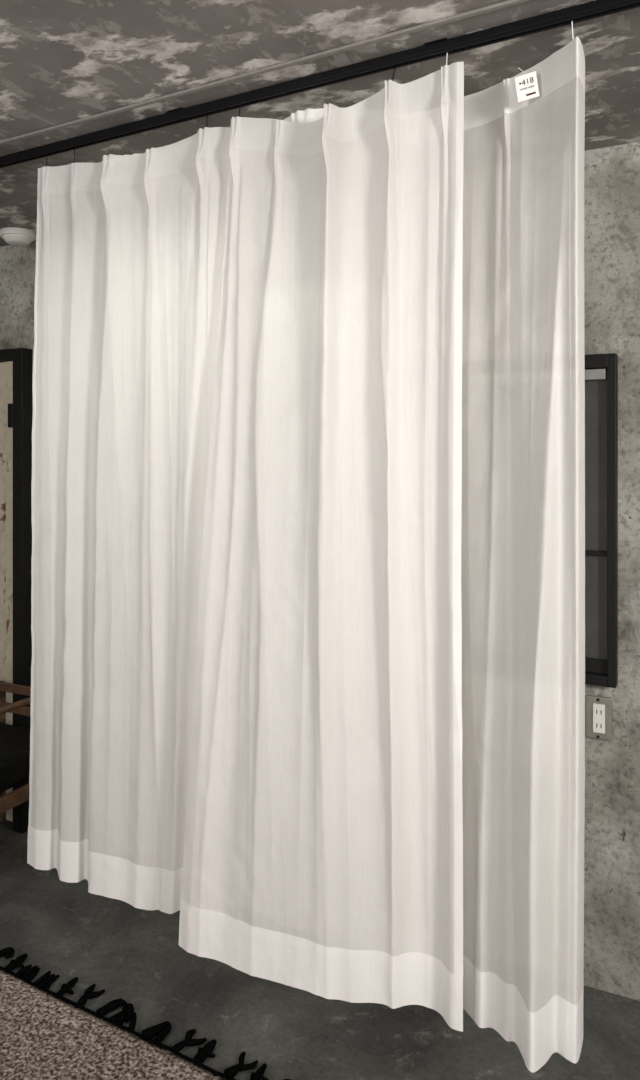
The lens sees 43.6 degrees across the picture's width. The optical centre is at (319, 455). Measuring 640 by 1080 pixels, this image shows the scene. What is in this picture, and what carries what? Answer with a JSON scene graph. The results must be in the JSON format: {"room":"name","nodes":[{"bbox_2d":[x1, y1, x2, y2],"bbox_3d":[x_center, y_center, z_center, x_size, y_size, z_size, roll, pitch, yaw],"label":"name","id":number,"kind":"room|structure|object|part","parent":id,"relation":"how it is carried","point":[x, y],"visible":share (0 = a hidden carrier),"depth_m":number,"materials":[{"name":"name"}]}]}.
{"room":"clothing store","nodes":[
{"label":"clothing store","id":0,"kind":"room"},
{"bbox_2d":[0,0,639,246],"bbox_3d":[-1.191,-0.955,0.566,6.800,0.100,5.400,0,0,27],"label":"ceiling","id":1,"kind":"structure","parent":0,"point":[62,61],"depth_m":1.83,"materials":[{"name":"paint"}]},
{"bbox_2d":[0,227,35,245],"bbox_3d":[-1.220,-0.881,3.231,0.140,0.048,0.140,0,0,0],"label":"smoke detector","id":2,"kind":"object","parent":1,"relation":"attached to","point":[15,236],"visible":0.99,"depth_m":3.19,"materials":[{"name":"white plastic"}]},
{"bbox_2d":[0,0,530,144],"bbox_3d":[-0.099,-0.901,1.853,4.200,0.007,0.020,0,0,29],"label":"conduit","id":3,"kind":"object","parent":1,"relation":"attached to","point":[504,4],"depth_m":1.84,"materials":[{"name":"grey metal"}]},
{"bbox_2d":[0,0,639,167],"bbox_3d":[-0.058,-0.891,1.927,4.200,0.027,0.028,0,0,29],"label":"track","id":4,"kind":"object","parent":1,"relation":"hanging from","point":[438,48],"visible":1,"depth_m":1.85,"materials":[{"name":"black metal"}]},
{"bbox_2d":[27,127,229,913],"bbox_3d":[-0.514,0.183,2.170,0.815,2.054,0.084,0,0,26],"label":"sheer curtain","id":5,"kind":"object","parent":4,"relation":"hanging from","point":[130,249],"visible":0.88,"depth_m":2.18,"materials":[{"name":"white fabric"}]},
{"bbox_2d":[46,21,573,164],"bbox_3d":[-0.140,-0.846,1.974,1.314,0.065,0.718,0,0,0],"label":"curtain hooks","id":6,"kind":"object","parent":4,"relation":"hanging from","point":[571,21],"depth_m":1.79,"materials":[{"name":"white plastic"}]},
{"bbox_2d":[178,61,463,1031],"bbox_3d":[-0.017,0.183,1.841,0.712,2.056,0.103,0,0,28],"label":"sheer curtain","id":7,"kind":"object","parent":4,"relation":"hanging from","point":[323,846],"visible":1,"depth_m":1.81,"materials":[{"name":"white fabric"}]},
{"bbox_2d":[125,36,584,1072],"bbox_3d":[-0.015,0.183,1.992,1.320,2.056,0.222,0,0,35],"label":"sheer curtain","id":8,"kind":"object","parent":4,"relation":"hanging from","point":[523,506],"visible":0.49,"depth_m":1.67,"materials":[{"name":"white fabric"}]},
{"bbox_2d":[515,68,539,101],"bbox_3d":[0.443,-0.796,1.711,0.052,0.074,0.003,0,0,22],"label":"price tag","id":9,"kind":"object","parent":8,"relation":"attached to","point":[526,84],"visible":1,"depth_m":1.71,"materials":[{"name":"white paper"}]},
{"bbox_2d":[0,821,639,1079],"bbox_3d":[-1.191,1.620,0.566,6.800,0.100,5.400,0,0,27],"label":"floor","id":10,"kind":"structure","parent":0,"point":[131,953],"depth_m":2.27,"materials":[{"name":"concrete"}]},
{"bbox_2d":[0,681,30,813],"bbox_3d":[-1.341,1.225,2.990,0.600,0.690,0.524,0,0,27],"label":"armchair","id":11,"kind":"object","parent":10,"relation":"on","point":[14,740],"visible":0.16,"depth_m":2.91,"materials":[{"name":"black leather"}]},
{"bbox_3d":[-1.091,1.225,2.865,0.024,0.050,0.480,0,0,27],"label":"seat rail","id":12,"kind":"part","parent":11,"relation":"part of","materials":[{"name":"brown wood"}]},
{"bbox_2d":[0,723,29,792],"bbox_3d":[-1.341,1.135,2.990,0.540,0.130,0.500,0,0,27],"label":"seat cushion","id":13,"kind":"object","parent":11,"relation":"on","point":[14,740],"depth_m":2.91,"materials":[{"name":"black fabric"}]},
{"bbox_3d":[-1.091,1.046,2.863,0.026,0.330,0.510,0,0,27],"label":"bent arm","id":14,"kind":"part","parent":11,"relation":"part of","materials":[{"name":"brown wood"}]},
{"bbox_2d":[0,947,291,1079],"bbox_3d":[-0.964,1.558,1.738,2.350,0.028,1.396,0,0,30],"label":"rug","id":15,"kind":"object","parent":10,"relation":"on","point":[43,1036],"visible":1,"depth_m":2.12,"materials":[{"name":"fabric"}]},
{"bbox_2d":[0,142,639,1000],"bbox_3d":[-0.049,0.333,2.846,6.400,2.475,0.100,0,0,27],"label":"wall","id":16,"kind":"structure","parent":0,"point":[611,174],"depth_m":2.33,"materials":[{"name":"concrete"}]},
{"bbox_2d":[0,361,12,824],"bbox_3d":[-1.614,0.583,3.532,0.745,1.965,0.065,0,0,27],"label":"door","id":17,"kind":"structure","parent":16,"relation":"in","point":[2,364],"depth_m":3.39,"materials":[{"name":"beige paint"}]},
{"bbox_3d":[-1.604,0.300,3.551,0.745,1.400,0.020,0,0,27],"label":"panel","id":18,"kind":"part","parent":17,"relation":"part of","materials":[{"name":"beige paint"}]},
{"bbox_3d":[-1.603,1.285,3.553,0.745,0.560,0.018,0,0,27],"label":"panel","id":19,"kind":"part","parent":17,"relation":"part of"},
{"bbox_3d":[-1.302,0.570,3.384,0.055,1.940,0.020,0,0,27],"label":"stile","id":20,"kind":"part","parent":17,"relation":"part of","materials":[{"name":"wood"}]},
{"bbox_2d":[0,349,12,361],"bbox_3d":[-1.608,-0.428,3.543,0.748,0.044,0.060,0,0,27],"label":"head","id":21,"kind":"object","parent":16,"relation":"attached to","point":[6,355],"visible":0.45,"depth_m":3.37},
{"bbox_2d":[8,403,12,427],"bbox_3d":[-1.295,-0.170,3.358,0.030,0.100,0.016,0,0,27],"label":"hinge","id":22,"kind":"object","parent":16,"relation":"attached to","point":[10,406],"visible":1,"depth_m":3.35,"materials":[{"name":"black metal"}]},
{"bbox_2d":[13,348,31,832],"bbox_3d":[-1.249,0.560,3.363,0.056,2.020,0.060,0,0,27],"label":"door frame","id":23,"kind":"structure","parent":16,"relation":"attached to","point":[22,357],"depth_m":3.34,"materials":[{"name":"black metal"}]},
{"bbox_2d":[585,354,606,673],"bbox_3d":[0.573,0.170,2.456,0.592,0.930,0.050,0,0,27],"label":"window","id":24,"kind":"structure","parent":16,"relation":"in","point":[592,361],"depth_m":2.35,"materials":[{"name":"black glass"}]},
{"bbox_3d":[0.575,0.615,2.462,0.592,0.040,0.016,0,0,27],"label":"sash rail","id":25,"kind":"part","parent":24,"relation":"part of","materials":[{"name":"black metal"}]},
{"bbox_2d":[585,369,606,380],"bbox_3d":[0.570,-0.237,2.451,0.582,0.030,0.030,0,0,27],"label":"blind headrail","id":26,"kind":"object","parent":24,"relation":"attached to","point":[590,374],"visible":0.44,"depth_m":2.32,"materials":[{"name":"grey plastic"}]},
{"bbox_3d":[0.579,0.190,2.469,0.592,0.890,0.006,0,0,27],"label":"glass","id":27,"kind":"part","parent":24,"relation":"part of","materials":[{"name":"black glass"}]},
{"bbox_2d":[585,550,606,556],"bbox_3d":[0.575,0.285,2.461,0.592,0.015,0.013,0,0,27],"label":"bar","id":28,"kind":"object","parent":24,"relation":"attached to","point":[587,552],"visible":0.03,"depth_m":2.34,"materials":[{"name":"black metal"}]},
{"bbox_2d":[585,672,606,686],"bbox_3d":[0.573,0.650,2.456,0.592,0.030,0.050,0,0,27],"label":"frame","id":29,"kind":"object","parent":16,"relation":"attached to","point":[596,679],"visible":0.22,"depth_m":2.32,"materials":[{"name":"black metal"}]},
{"bbox_2d":[585,695,611,740],"bbox_3d":[0.816,0.768,2.346,0.074,0.125,0.019,0,0,27],"label":"wall outlet","id":30,"kind":"object","parent":16,"relation":"attached to","point":[598,709],"visible":1,"depth_m":2.34,"materials":[{"name":"grey metal"}]},
{"bbox_2d":[607,353,617,687],"bbox_3d":[0.848,0.185,2.318,0.024,0.960,0.050,0,0,27],"label":"frame","id":31,"kind":"object","parent":16,"relation":"attached to","point":[612,358],"visible":1,"depth_m":2.30,"materials":[{"name":"black metal"}]}
]}

